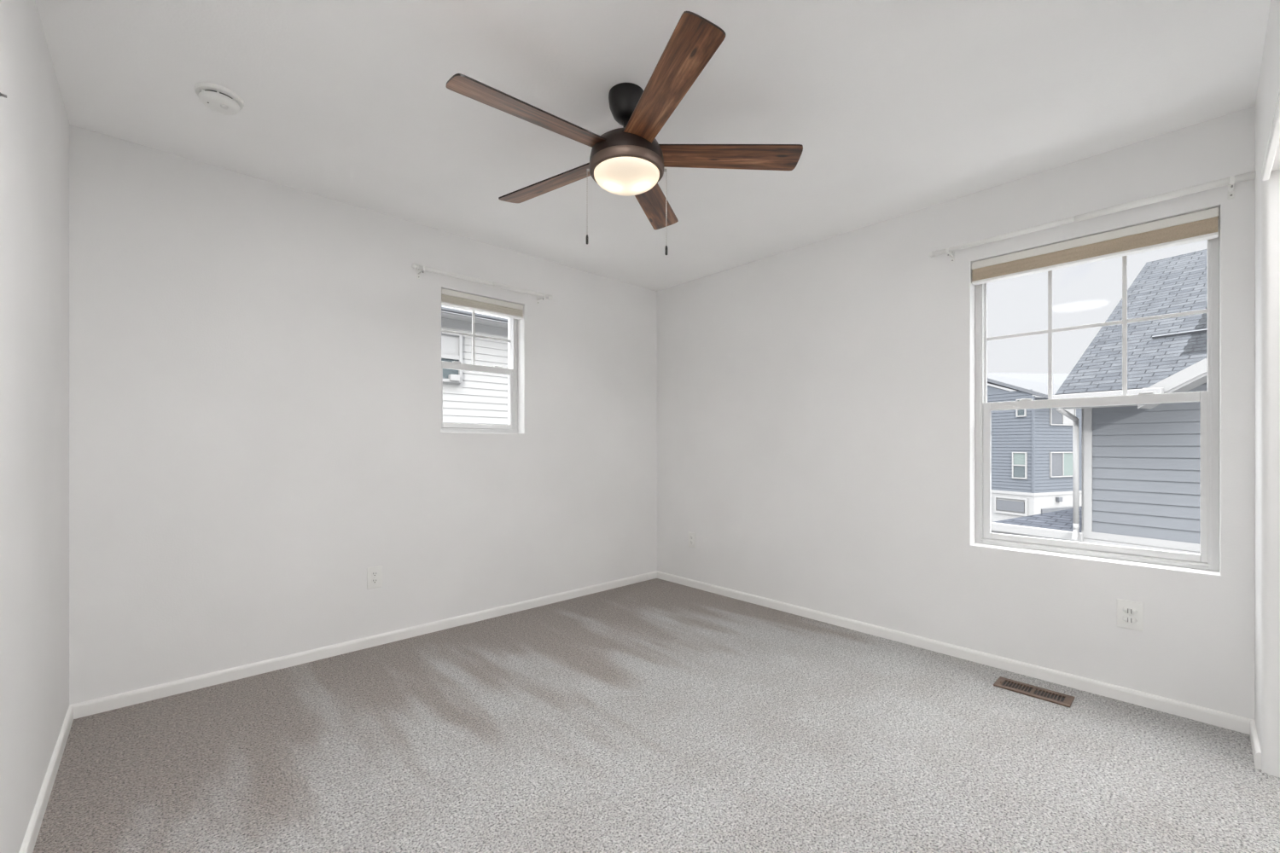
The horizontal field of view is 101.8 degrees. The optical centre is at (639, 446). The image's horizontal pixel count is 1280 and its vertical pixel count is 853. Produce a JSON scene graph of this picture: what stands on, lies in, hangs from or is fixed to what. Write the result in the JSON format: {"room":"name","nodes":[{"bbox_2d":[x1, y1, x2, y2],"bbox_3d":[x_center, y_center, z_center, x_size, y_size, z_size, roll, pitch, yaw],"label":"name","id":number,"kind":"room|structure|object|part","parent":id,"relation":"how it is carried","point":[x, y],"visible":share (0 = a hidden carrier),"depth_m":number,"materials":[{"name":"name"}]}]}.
{"room":"empty bedroom","nodes":[
{"label":"empty bedroom","id":0,"kind":"room"},
{"bbox_2d":[0,0,69,852],"bbox_3d":[-1.063,-0.100,0.669,0.120,2.440,4.226,0,0,-43],"label":"wall","id":1,"kind":"structure","parent":0,"point":[34,124],"depth_m":1.48,"materials":[{"name":"paint"}]},
{"bbox_2d":[18,706,73,852],"bbox_3d":[-0.986,1.091,0.683,0.013,0.058,3.943,0,0,-43],"label":"baseboard","id":2,"kind":"structure","parent":1,"relation":"attached to","point":[30,839],"depth_m":1.64,"materials":[{"name":"paint"}]},
{"bbox_2d":[69,124,657,704],"bbox_3d":[-1.094,-0.100,3.405,3.555,2.440,0.170,0,0,-43],"label":"wall","id":3,"kind":"structure","parent":0,"point":[255,363],"depth_m":2.68,"materials":[{"name":"paint"}]},
{"bbox_2d":[69,570,657,719],"bbox_3d":[-1.094,1.091,3.280,3.385,0.058,0.013,0,0,-43],"label":"baseboard","id":4,"kind":"structure","parent":3,"relation":"attached to","point":[119,701],"depth_m":2.72,"materials":[{"name":"paint"}]},
{"bbox_2d":[366,565,381,589],"bbox_3d":[-1.488,0.736,2.918,0.076,0.120,0.009,0,0,-43],"label":"wall outlet","id":5,"kind":"object","parent":3,"relation":"attached to","point":[374,574],"visible":1,"depth_m":2.92,"materials":[{"name":"white plastic"}]},
{"bbox_2d":[371,578,378,583],"bbox_3d":[-1.486,0.755,2.916,0.033,0.030,0.003,0,0,-43],"label":"receptacle","id":6,"kind":"object","parent":5,"relation":"attached to","point":[373,580],"depth_m":2.91,"materials":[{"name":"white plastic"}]},
{"bbox_2d":[371,571,378,576],"bbox_3d":[-1.486,0.717,2.916,0.033,0.030,0.003,0,0,-43],"label":"receptacle","id":7,"kind":"object","parent":5,"relation":"attached to","point":[373,573],"depth_m":2.91,"materials":[{"name":"white plastic"}]},
{"bbox_2d":[441,311,517,433],"bbox_3d":[-1.089,-0.529,3.467,0.574,0.885,0.086,0,0,-43],"label":"window","id":8,"kind":"structure","parent":3,"relation":"in","point":[512,370],"depth_m":3.55,"materials":[{"name":"plastic"}]},
{"bbox_3d":[-1.074,-0.326,3.457,0.513,0.420,0.026,0,0,-43],"label":"sash","id":9,"kind":"part","parent":8,"relation":"part of","materials":[{"name":"plastic"}]},
{"bbox_3d":[-1.094,-0.724,3.478,0.514,0.436,0.024,0,0,-43],"label":"sash","id":10,"kind":"part","parent":8,"relation":"part of","materials":[{"name":"plastic"}]},
{"bbox_2d":[441,288,523,319],"bbox_3d":[-1.027,-0.922,3.401,0.568,0.093,0.052,0,0,-43],"label":"cellular shade","id":11,"kind":"object","parent":3,"relation":"attached to","point":[449,298],"visible":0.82,"depth_m":3.37,"materials":[{"name":"beige fabric"}]},
{"bbox_3d":[-1.027,-0.882,3.401,0.566,0.012,0.048,0,0,-43],"label":"rail","id":12,"kind":"part","parent":11,"relation":"part of","materials":[{"name":"white plastic"}]},
{"bbox_2d":[411,262,552,304],"bbox_3d":[-0.980,-1.024,3.333,0.951,0.068,0.090,0,0,-43],"label":"curtain rod","id":13,"kind":"object","parent":3,"relation":"attached to","point":[414,265],"visible":1,"depth_m":3.27,"materials":[{"name":"white metal"}]},
{"bbox_2d":[34,0,1271,290],"bbox_3d":[0.240,-1.380,1.877,3.675,0.120,4.226,0,0,-43],"label":"ceiling","id":14,"kind":"structure","parent":0,"point":[895,108],"depth_m":1.94,"materials":[{"name":"paint"}]},
{"bbox_2d":[194,81,244,115],"bbox_3d":[-1.582,-1.296,1.960,0.146,0.047,0.146,0,0,-43],"label":"smoke detector","id":15,"kind":"object","parent":14,"relation":"attached to","point":[218,98],"visible":1,"depth_m":1.93,"materials":[{"name":"white plastic"}]},
{"bbox_2d":[445,11,802,255],"bbox_3d":[-0.085,-1.020,1.943,1.241,0.601,1.267,0,0,-43],"label":"ceiling fan","id":16,"kind":"object","parent":14,"relation":"hanging from","point":[629,160],"visible":1,"depth_m":1.85,"materials":[{"name":"brown wood"}]},
{"bbox_3d":[-0.354,-1.095,1.721,0.541,0.006,0.126,0,13,-38],"label":"blade","id":17,"kind":"part","parent":16,"relation":"part of","materials":[{"name":"brown wood"}]},
{"bbox_3d":[-0.369,-1.095,2.174,0.541,0.006,0.126,0,13,34],"label":"blade","id":18,"kind":"part","parent":16,"relation":"part of","materials":[{"name":"brown wood"}]},
{"bbox_3d":[-0.192,-0.918,1.957,0.017,0.249,0.010,0,0,0],"label":"pull chain","id":19,"kind":"part","parent":16,"relation":"part of","materials":[{"name":"silver metal"}]},
{"bbox_3d":[-0.050,-0.996,1.957,0.246,0.056,0.246,0,0,-43],"label":"lamp shade","id":20,"kind":"part","parent":16,"relation":"part of","materials":[{"name":"white glass"}]},
{"bbox_3d":[0.058,-1.095,2.327,0.126,0.006,0.541,-14,-4,16],"label":"blade","id":21,"kind":"part","parent":16,"relation":"part of","materials":[{"name":"brown wood"}]},
{"bbox_3d":[0.093,-0.898,1.957,0.017,0.290,0.010,0,0,0],"label":"pull chain","id":22,"kind":"part","parent":16,"relation":"part of","materials":[{"name":"silver metal"}]},
{"bbox_3d":[0.081,-1.095,1.594,0.126,0.006,0.541,14,-5,-19],"label":"blade","id":23,"kind":"part","parent":16,"relation":"part of","materials":[{"name":"brown wood"}]},
{"bbox_3d":[0.336,-1.095,1.969,0.541,0.006,0.126,0,-13,-2],"label":"blade","id":24,"kind":"part","parent":16,"relation":"part of","materials":[{"name":"brown wood"}]},
{"bbox_2d":[32,578,1279,852],"bbox_3d":[0.246,1.145,1.834,3.385,0.050,3.956,0,0,-43],"label":"floor","id":25,"kind":"structure","parent":0,"point":[655,715],"depth_m":1.87,"materials":[{"name":"carpet"}]},
{"bbox_2d":[993,676,1075,708],"bbox_3d":[1.789,1.113,2.370,0.124,0.013,0.280,0,0,-43],"label":"floor vent","id":26,"kind":"object","parent":25,"relation":"in","point":[1042,694],"visible":1,"depth_m":2.36,"materials":[{"name":"brown metal"}]},
{"bbox_2d":[657,105,1254,720],"bbox_3d":[1.583,-0.100,3.006,0.170,2.440,4.056,0,0,-43],"label":"wall","id":27,"kind":"structure","parent":0,"point":[816,401],"depth_m":2.92,"materials":[{"name":"paint"}]},
{"bbox_2d":[688,532,695,547],"bbox_3d":[0.412,0.746,4.138,0.009,0.120,0.076,0,0,-43],"label":"wall outlet","id":28,"kind":"object","parent":27,"relation":"attached to","point":[691,535],"visible":1,"depth_m":4.13,"materials":[{"name":"white plastic"}]},
{"bbox_2d":[657,571,1254,734],"bbox_3d":[1.262,1.091,3.218,0.013,0.058,3.283,0,0,-43],"label":"baseboard","id":29,"kind":"structure","parent":27,"relation":"attached to","point":[1214,718],"depth_m":2.60,"materials":[{"name":"paint"}]},
{"bbox_2d":[928,170,1255,262],"bbox_3d":[1.963,-1.015,2.406,0.090,0.068,1.136,0,0,-43],"label":"curtain rod","id":30,"kind":"object","parent":27,"relation":"attached to","point":[1230,181],"visible":1,"depth_m":2.25,"materials":[{"name":"white metal"}]},
{"bbox_2d":[975,215,1219,571],"bbox_3d":[2.119,-0.225,2.491,0.086,1.485,0.874,0,0,-43],"label":"window","id":31,"kind":"structure","parent":27,"relation":"in","point":[1208,559],"depth_m":2.38,"materials":[{"name":"plastic"}]},
{"bbox_3d":[2.108,0.130,2.476,0.026,0.719,0.813,0,0,-43],"label":"sash","id":32,"kind":"part","parent":31,"relation":"part of","materials":[{"name":"plastic"}]},
{"bbox_2d":[971,207,1219,285],"bbox_3d":[2.052,-0.908,2.429,0.052,0.112,0.868,0,0,-43],"label":"cellular shade","id":33,"kind":"object","parent":31,"relation":"attached to","point":[1201,225],"visible":1,"depth_m":2.35,"materials":[{"name":"beige fabric"}]},
{"bbox_3d":[2.052,-0.858,2.429,0.048,0.012,0.866,0,0,-43],"label":"rail","id":34,"kind":"part","parent":33,"relation":"part of","materials":[{"name":"beige fabric"}]},
{"bbox_3d":[2.129,-0.569,2.496,0.024,0.737,0.814,0,0,-43],"label":"sash","id":35,"kind":"part","parent":31,"relation":"part of","materials":[{"name":"plastic"}]},
{"bbox_2d":[1117,599,1143,631],"bbox_3d":[2.133,0.738,2.267,0.029,0.124,0.086,0,0,-43],"label":"wall outlet","id":36,"kind":"object","parent":27,"relation":"attached to","point":[1130,614],"visible":1,"depth_m":2.27,"materials":[{"name":"white plastic"}]},
{"bbox_2d":[1254,0,1279,778],"bbox_3d":[1.183,-0.100,0.824,3.385,2.440,0.120,0,0,-43],"label":"wall","id":37,"kind":"structure","parent":0,"point":[1266,193],"depth_m":1.78,"materials":[{"name":"paint"}]},
{"bbox_2d":[1249,721,1261,769],"bbox_3d":[2.257,1.091,1.910,0.307,0.058,0.013,0,0,-43],"label":"baseboard","id":38,"kind":"structure","parent":37,"relation":"attached to","point":[1253,732],"depth_m":1.87,"materials":[{"name":"paint"}]},
{"bbox_2d":[1262,93,1279,180],"bbox_3d":[1.052,-0.925,0.715,3.045,0.034,0.099,0,0,-43],"label":"trim","id":39,"kind":"structure","parent":37,"relation":"attached to","point":[1271,162],"depth_m":1.61,"materials":[{"name":"paint"}]},
{"label":"outside","id":40,"kind":"structure","parent":0,"visible":0},
{"bbox_3d":[8.136,6.220,27.997,130.000,0.200,150.000,0,0,-43],"label":"ground","id":41,"kind":"structure","parent":40,"visible":0},
{"bbox_2d":[441,305,507,424],"bbox_3d":[-5.169,0.920,11.312,12.000,10.400,6.380,0,0,-43],"label":"house","id":42,"kind":"structure","parent":41,"relation":"on","point":[468,397],"depth_m":9.43,"materials":[{"name":"white"}]},
{"bbox_3d":[-3.641,-1.365,8.863,1.110,0.390,0.050,0,0,-43],"label":"pane","id":43,"kind":"part","parent":42,"relation":"part of","materials":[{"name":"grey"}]},
{"bbox_3d":[-3.641,-1.755,8.863,1.110,0.390,0.050,0,0,-43],"label":"pane","id":44,"kind":"part","parent":42,"relation":"part of","materials":[{"name":"grey glass"}]},
{"bbox_2d":[987,372,1082,522],"bbox_3d":[27.345,0.170,36.556,14.378,11.900,10.102,0,0,-22],"label":"neighboring house","id":45,"kind":"structure","parent":41,"relation":"on","point":[1032,449],"depth_m":30.91,"materials":[{"name":"blue"}]},
{"bbox_3d":[22.110,3.570,31.078,0.060,0.600,1.580,0,0,-22],"label":"pane","id":46,"kind":"part","parent":45,"relation":"part of","materials":[{"name":"grey glass"}]},
{"bbox_3d":[22.372,1.490,30.661,0.050,0.720,0.670,0,0,-22],"label":"pane","id":47,"kind":"part","parent":45,"relation":"part of","materials":[{"name":"grey"}]},
{"bbox_3d":[22.372,0.770,30.661,0.050,0.720,0.670,0,0,-22],"label":"pane","id":48,"kind":"part","parent":45,"relation":"part of","materials":[{"name":"glass"}]},
{"bbox_3d":[22.408,-2.027,30.573,0.050,0.455,0.400,0,0,-22],"label":"pane","id":49,"kind":"part","parent":45,"relation":"part of","materials":[{"name":"grey glass"}]},
{"bbox_3d":[24.609,-1.955,30.767,1.130,1.310,0.050,0,0,-22],"label":"pane","id":50,"kind":"part","parent":45,"relation":"part of","materials":[{"name":"grey glass"}]},
{"bbox_3d":[24.609,1.090,30.767,1.130,1.360,0.050,0,0,-22],"label":"pane","id":51,"kind":"part","parent":45,"relation":"part of","materials":[{"name":"grey glass"}]},
{"bbox_3d":[25.654,1.090,31.196,1.130,1.360,0.050,0,0,-22],"label":"pane","id":52,"kind":"part","parent":45,"relation":"part of","materials":[{"name":"glass"}]},
{"bbox_3d":[25.654,-1.955,31.196,1.130,1.310,0.050,0,0,-22],"label":"pane","id":53,"kind":"part","parent":45,"relation":"part of","materials":[{"name":"white glass"}]},
{"bbox_2d":[991,249,1206,554],"bbox_3d":[10.882,1.444,5.656,7.010,9.352,10.330,0,0,-30],"label":"house","id":54,"kind":"structure","parent":41,"relation":"on","point":[1141,463],"depth_m":7.14,"materials":[{"name":"grey"}]}
]}

